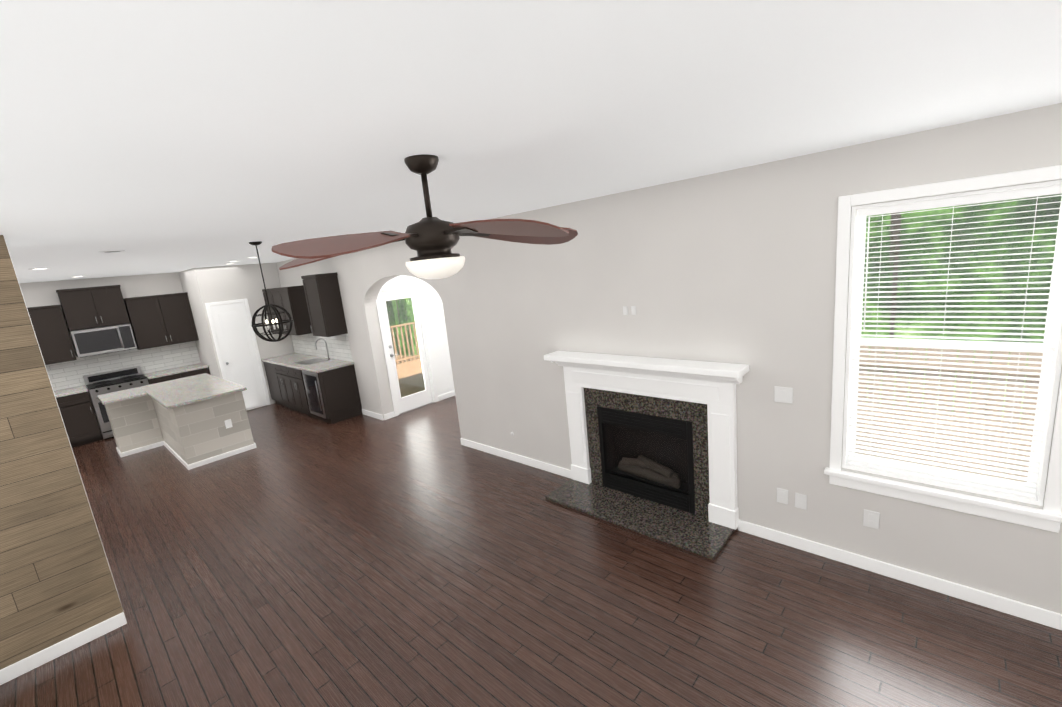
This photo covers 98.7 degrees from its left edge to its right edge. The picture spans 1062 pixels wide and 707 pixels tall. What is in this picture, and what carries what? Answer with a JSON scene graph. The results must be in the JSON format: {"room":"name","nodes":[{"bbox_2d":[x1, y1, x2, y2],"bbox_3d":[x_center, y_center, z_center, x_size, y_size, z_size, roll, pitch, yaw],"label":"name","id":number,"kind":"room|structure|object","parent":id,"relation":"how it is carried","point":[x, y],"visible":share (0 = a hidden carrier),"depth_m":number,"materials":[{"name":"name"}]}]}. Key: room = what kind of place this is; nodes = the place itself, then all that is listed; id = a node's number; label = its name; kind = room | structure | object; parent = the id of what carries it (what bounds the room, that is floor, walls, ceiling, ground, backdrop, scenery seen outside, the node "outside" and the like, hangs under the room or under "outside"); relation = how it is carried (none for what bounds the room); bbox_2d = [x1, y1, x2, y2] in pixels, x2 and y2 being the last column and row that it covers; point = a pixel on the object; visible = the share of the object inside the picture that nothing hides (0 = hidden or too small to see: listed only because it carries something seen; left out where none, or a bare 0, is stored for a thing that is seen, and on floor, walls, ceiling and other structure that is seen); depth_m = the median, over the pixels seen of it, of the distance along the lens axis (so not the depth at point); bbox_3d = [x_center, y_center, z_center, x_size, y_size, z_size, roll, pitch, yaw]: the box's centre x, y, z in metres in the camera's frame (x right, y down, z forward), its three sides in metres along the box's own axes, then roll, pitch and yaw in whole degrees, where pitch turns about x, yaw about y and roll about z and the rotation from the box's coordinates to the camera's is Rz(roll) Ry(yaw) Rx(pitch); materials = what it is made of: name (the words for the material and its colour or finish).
{"room":"living room","nodes":[
{"label":"living room","id":0,"kind":"room"},
{"bbox_2d":[5,241,124,614],"bbox_3d":[-3.624,0.672,3.046,0.778,2.740,0.760,5,16,42],"label":"wall","id":1,"kind":"structure","parent":0,"point":[61,417],"depth_m":3.27,"materials":[{"name":"grey paint"}]},
{"bbox_2d":[0,235,122,669],"bbox_3d":[-3.328,0.696,2.775,0.020,2.740,0.760,5,16,42],"label":"cladding","id":2,"kind":"object","parent":1,"relation":"attached to","point":[57,584],"visible":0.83,"depth_m":2.94,"materials":[{"name":"brown wood"}]},
{"bbox_2d":[0,612,126,684],"bbox_3d":[-3.175,1.985,3.030,0.016,0.095,0.740,5,16,42],"label":"baseboard","id":3,"kind":"structure","parent":1,"relation":"attached to","point":[38,659],"depth_m":3.05,"materials":[{"name":"white wood"}]},
{"bbox_2d":[19,272,186,388],"bbox_3d":[-8.146,0.171,7.799,0.150,2.740,7.150,5,16,42],"label":"wall","id":4,"kind":"structure","parent":0,"point":[37,294],"depth_m":8.20,"materials":[{"name":"grey paint"}]},
{"bbox_2d":[27,305,76,364],"bbox_3d":[-8.003,-0.304,7.539,0.350,0.940,0.507,5,16,42],"label":"upper cabinet","id":5,"kind":"object","parent":4,"relation":"attached to","point":[48,322],"depth_m":7.47,"materials":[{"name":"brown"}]},
{"bbox_2d":[56,285,130,330],"bbox_3d":[-7.596,-0.804,7.939,0.350,0.685,0.780,5,16,42],"label":"upper cabinet","id":6,"kind":"object","parent":4,"relation":"attached to","point":[100,306],"depth_m":7.81,"materials":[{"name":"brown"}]},
{"bbox_2d":[69,324,136,357],"bbox_3d":[-7.502,-0.236,8.019,0.449,0.453,0.770,5,16,42],"label":"microwave","id":7,"kind":"object","parent":6,"relation":"attached to","point":[101,340],"visible":1,"depth_m":7.88,"materials":[{"name":"silver metal"}]},
{"bbox_2d":[46,341,200,390],"bbox_3d":[-8.060,0.358,7.792,0.006,0.517,3.976,5,16,42],"label":"tile backsplash","id":8,"kind":"structure","parent":4,"relation":"attached to","point":[67,374],"depth_m":8.39,"materials":[{"name":"white tile"}]},
{"bbox_2d":[123,293,198,348],"bbox_3d":[-6.979,-0.630,8.629,0.350,0.940,0.916,5,16,42],"label":"upper cabinet","id":9,"kind":"object","parent":4,"relation":"attached to","point":[160,320],"depth_m":8.49,"materials":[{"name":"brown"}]},
{"bbox_2d":[178,270,217,376],"bbox_3d":[-6.278,-0.226,8.817,1.178,2.740,0.110,5,16,42],"label":"wall","id":10,"kind":"structure","parent":0,"point":[187,279],"depth_m":8.66,"materials":[{"name":"grey paint"}]},
{"bbox_2d":[190,262,293,409],"bbox_3d":[-5.382,-0.318,8.817,0.110,2.740,1.348,5,16,42],"label":"wall","id":11,"kind":"structure","parent":0,"point":[201,286],"depth_m":8.60,"materials":[{"name":"grey paint"}]},
{"bbox_2d":[205,299,270,410],"bbox_3d":[-5.480,0.059,8.595,0.086,2.109,0.680,5,16,42],"label":"door","id":12,"kind":"structure","parent":11,"relation":"attached to","point":[236,345],"depth_m":8.60,"materials":[{"name":"white wood"}]},
{"bbox_2d":[384,275,454,400],"bbox_3d":[-1.926,-0.465,7.802,0.150,2.740,1.450,5,16,42],"label":"wall","id":13,"kind":"structure","parent":0,"point":[436,325],"depth_m":8.01,"materials":[{"name":"grey paint"}]},
{"bbox_2d":[384,411,394,419],"bbox_3d":[-2.299,1.010,7.403,0.016,0.095,0.185,5,16,42],"label":"baseboard","id":14,"kind":"structure","parent":13,"relation":"attached to","point":[389,415],"depth_m":7.39,"materials":[{"name":"white wood"}]},
{"bbox_2d":[376,281,437,416],"bbox_3d":[-2.096,-0.098,7.630,0.170,2.124,0.870,5,16,42],"label":"door","id":15,"kind":"structure","parent":13,"relation":"attached to","point":[412,401],"depth_m":7.62,"materials":[{"name":"white wood"}]},
{"bbox_2d":[438,390,454,400],"bbox_3d":[-1.497,0.756,8.255,0.016,0.095,0.450,5,16,42],"label":"baseboard","id":16,"kind":"structure","parent":13,"relation":"attached to","point":[446,395],"depth_m":8.22,"materials":[{"name":"white wood"}]},
{"bbox_2d":[0,396,1061,706],"bbox_3d":[-2.618,1.829,4.011,13.600,0.100,8.750,5,16,42],"label":"floor","id":17,"kind":"structure","parent":0,"point":[412,558],"depth_m":3.09,"materials":[{"name":"brown wood"}]},
{"bbox_2d":[56,397,73,447],"bbox_3d":[-8.185,1.233,7.279,0.619,0.880,1.020,5,16,42],"label":"base cabinet","id":18,"kind":"object","parent":17,"relation":"on","point":[72,446],"depth_m":7.45,"materials":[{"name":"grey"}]},
{"bbox_2d":[58,393,102,446],"bbox_3d":[-7.752,1.095,7.740,0.619,0.880,0.510,5,16,42],"label":"base cabinet","id":19,"kind":"object","parent":17,"relation":"on","point":[76,408],"depth_m":7.58,"materials":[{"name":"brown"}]},
{"bbox_2d":[54,385,88,396],"bbox_3d":[-8.376,0.833,7.022,0.634,0.040,2.256,5,16,42],"label":"countertop","id":20,"kind":"structure","parent":19,"relation":"on","point":[79,389],"depth_m":7.58,"materials":[{"name":"grey stone"}]},
{"bbox_2d":[83,366,148,439],"bbox_3d":[-7.291,0.858,8.148,0.681,1.089,0.770,5,16,42],"label":"range","id":21,"kind":"object","parent":17,"relation":"on","point":[101,383],"visible":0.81,"depth_m":7.95,"materials":[{"name":"silver metal"}]},
{"bbox_2d":[142,363,210,384],"bbox_3d":[-6.734,0.756,8.803,0.645,0.919,0.931,5,16,42],"label":"base cabinet","id":22,"kind":"object","parent":17,"relation":"on","point":[175,373],"visible":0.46,"depth_m":8.57,"materials":[{"name":"grey"}]},
{"bbox_2d":[105,393,256,469],"bbox_3d":[-5.301,1.029,6.835,2.145,0.880,1.350,5,16,42],"label":"kitchen island","id":23,"kind":"object","parent":17,"relation":"on","point":[191,422],"depth_m":6.47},
{"bbox_2d":[97,389,144,404],"bbox_3d":[-6.194,0.633,6.910,0.780,0.040,0.500,5,16,42],"label":"island countertop","id":24,"kind":"structure","parent":23,"relation":"on","point":[120,395],"depth_m":6.82,"materials":[{"name":"grey stone"}]},
{"bbox_2d":[137,373,244,408],"bbox_3d":[-5.178,0.527,6.920,2.250,0.040,0.920,5,16,42],"label":"island countertop","id":25,"kind":"structure","parent":23,"relation":"on","point":[186,390],"depth_m":6.66,"materials":[{"name":"grey stone"}]},
{"bbox_2d":[263,362,280,404],"bbox_3d":[-4.752,0.536,8.992,0.679,0.879,0.620,5,16,42],"label":"base cabinet","id":26,"kind":"object","parent":17,"relation":"on","point":[272,382],"depth_m":8.84,"materials":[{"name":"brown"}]},
{"bbox_2d":[273,362,292,408],"bbox_3d":[-4.289,0.574,8.568,0.688,0.879,0.620,5,16,42],"label":"base cabinet","id":27,"kind":"object","parent":17,"relation":"on","point":[278,371],"depth_m":8.44,"materials":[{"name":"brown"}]},
{"bbox_2d":[285,366,304,413],"bbox_3d":[-3.863,0.610,8.179,0.705,0.879,0.620,5,16,42],"label":"base cabinet","id":28,"kind":"object","parent":17,"relation":"on","point":[290,371],"depth_m":8.05,"materials":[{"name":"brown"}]},
{"bbox_2d":[297,362,361,423],"bbox_3d":[-3.399,0.652,7.735,0.725,0.879,0.648,5,16,42],"label":"base cabinet","id":29,"kind":"object","parent":17,"relation":"on","point":[325,389],"depth_m":7.52,"materials":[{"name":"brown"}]},
{"bbox_2d":[261,354,352,373],"bbox_3d":[-4.106,0.147,8.262,2.566,0.040,0.630,5,16,42],"label":"countertop","id":30,"kind":"structure","parent":29,"relation":"on","point":[302,361],"depth_m":7.96,"materials":[{"name":"grey stone"}]},
{"bbox_2d":[544,351,748,559],"bbox_3d":[0.910,0.722,3.974,1.800,1.371,0.688,5,16,42],"label":"fireplace","id":31,"kind":"object","parent":17,"relation":"on","point":[653,445],"visible":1,"depth_m":3.95,"materials":[{"name":"wood"}]},
{"bbox_2d":[0,0,1061,282],"bbox_3d":[-2.900,-0.940,3.450,13.600,0.100,8.750,5,16,42],"label":"ceiling","id":32,"kind":"structure","parent":0,"point":[160,136],"depth_m":1.39,"materials":[{"name":"white paint"}]},
{"bbox_2d":[99,250,124,252],"bbox_3d":[-3.841,-0.936,4.188,0.178,0.010,0.178,-2,12,16],"label":"recessed light","id":33,"kind":"object","parent":32,"relation":"in","point":[108,251],"depth_m":4.16,"materials":[{"name":"white"}]},
{"bbox_2d":[249,241,292,341],"bbox_3d":[-2.787,-0.638,4.804,0.400,1.044,0.400,5,16,42],"label":"pendant light","id":34,"kind":"object","parent":32,"relation":"hanging from","point":[266,322],"visible":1,"depth_m":4.81,"materials":[{"name":"black metal"}]},
{"bbox_2d":[271,154,577,278],"bbox_3d":[-0.408,-0.579,1.959,1.374,0.510,1.422,5,16,42],"label":"ceiling fan","id":35,"kind":"object","parent":32,"relation":"hanging from","point":[431,240],"visible":1,"depth_m":1.90,"materials":[{"name":"brown wood"}]},
{"bbox_2d":[276,103,1061,613],"bbox_3d":[-0.875,-0.154,5.736,13.300,2.740,0.220,5,16,42],"label":"wall","id":36,"kind":"structure","parent":0,"point":[736,265],"depth_m":3.34,"materials":[{"name":"grey paint"}]},
{"bbox_2d":[262,289,277,332],"bbox_3d":[-4.870,-0.840,8.882,0.484,0.870,0.351,5,16,42],"label":"upper cabinet","id":37,"kind":"object","parent":36,"relation":"attached to","point":[263,290],"depth_m":8.83,"materials":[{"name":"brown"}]},
{"bbox_2d":[266,285,309,335],"bbox_3d":[-4.444,-0.804,8.492,0.910,0.870,0.351,5,16,42],"label":"upper cabinet","id":38,"kind":"object","parent":36,"relation":"attached to","point":[291,299],"depth_m":8.19,"materials":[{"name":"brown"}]},
{"bbox_2d":[291,333,352,361],"bbox_3d":[-3.978,-0.589,8.360,2.520,1.329,0.006,5,16,42],"label":"tile backsplash","id":39,"kind":"structure","parent":36,"relation":"attached to","point":[338,346],"depth_m":8.29,"materials":[{"name":"white tile"}]},
{"bbox_2d":[302,272,347,336],"bbox_3d":[-3.392,-0.799,7.505,0.530,1.000,0.351,5,16,42],"label":"upper cabinet","id":40,"kind":"object","parent":36,"relation":"attached to","point":[313,304],"depth_m":7.35,"materials":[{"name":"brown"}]},
{"bbox_2d":[362,409,383,419],"bbox_3d":[-2.628,1.011,7.562,0.680,0.095,0.016,5,16,42],"label":"baseboard","id":41,"kind":"structure","parent":36,"relation":"attached to","point":[372,414],"depth_m":7.53,"materials":[{"name":"white wood"}]},
{"bbox_2d":[460,438,571,478],"bbox_3d":[-0.228,1.211,5.366,1.880,0.095,0.016,5,16,42],"label":"baseboard","id":42,"kind":"structure","parent":36,"relation":"attached to","point":[554,469],"depth_m":5.27,"materials":[{"name":"white wood"}]},
{"bbox_2d":[623,306,635,314],"label":"switch plates","id":43,"kind":"object","parent":36,"relation":"attached to","point":[625,308],"depth_m":3.90,"materials":[{"name":"white plastic"}]},
{"bbox_2d":[777,488,787,504],"label":"switch plates","id":44,"kind":"object","parent":36,"relation":"attached to","point":[782,494],"depth_m":3.36,"materials":[{"name":"white plastic"}]},
{"bbox_2d":[774,386,792,403],"label":"switch plates","id":45,"kind":"object","parent":36,"relation":"attached to","point":[785,395],"depth_m":3.21,"materials":[{"name":"white plastic"}]},
{"bbox_2d":[795,493,806,509],"label":"switch plates","id":46,"kind":"object","parent":36,"relation":"attached to","point":[800,499],"depth_m":3.28,"materials":[{"name":"white plastic"}]},
{"bbox_2d":[863,509,879,528],"label":"switch plates","id":47,"kind":"object","parent":36,"relation":"attached to","point":[870,518],"depth_m":3.01,"materials":[{"name":"white plastic"}]},
{"bbox_2d":[738,520,1061,629],"bbox_3d":[2.864,1.469,2.538,3.285,0.095,0.016,5,16,42],"label":"baseboard","id":48,"kind":"structure","parent":36,"relation":"attached to","point":[1045,617],"depth_m":2.91,"materials":[{"name":"white wood"}]},
{"bbox_2d":[824,165,1061,532],"bbox_3d":[2.397,-0.016,2.660,1.090,1.885,0.275,5,16,42],"label":"window","id":49,"kind":"structure","parent":36,"relation":"in","point":[1048,516],"depth_m":2.62,"materials":[{"name":"white plastic"}]},
{"label":"outside","id":50,"kind":"structure","parent":0,"visible":0},
{"bbox_2d":[395,355,424,397],"bbox_3d":[-3.071,0.589,10.464,4.985,0.100,3.240,5,16,42],"label":"floor","id":51,"kind":"structure","parent":50,"point":[413,379],"depth_m":10.38,"materials":[{"name":"brown wood"}]},
{"bbox_2d":[391,322,419,364],"bbox_3d":[-4.106,-0.025,11.204,0.090,1.009,3.090,5,16,42],"label":"deck railing","id":52,"kind":"object","parent":51,"relation":"on","point":[410,356],"depth_m":11.98,"materials":[{"name":"brown wood"}]},
{"bbox_2d":[864,409,1019,479],"bbox_3d":[8.964,2.221,2.317,19.310,0.100,7.030,5,16,42],"label":"ground","id":53,"kind":"structure","parent":50,"point":[950,440],"depth_m":7.35,"materials":[{"name":"brown wood"}]},
{"bbox_2d":[855,346,1042,481],"bbox_3d":[8.551,1.083,3.082,17.090,1.900,0.070,5,16,42],"label":"fence","id":54,"kind":"object","parent":53,"relation":"on","point":[959,366],"depth_m":5.89,"materials":[{"name":"beige wood"}]},
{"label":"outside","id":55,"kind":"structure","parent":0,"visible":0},
{"bbox_2d":[386,194,1061,419],"bbox_3d":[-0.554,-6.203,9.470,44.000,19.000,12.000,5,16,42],"label":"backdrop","id":56,"kind":"structure","parent":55,"point":[401,303],"depth_m":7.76,"materials":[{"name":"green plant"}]}
]}

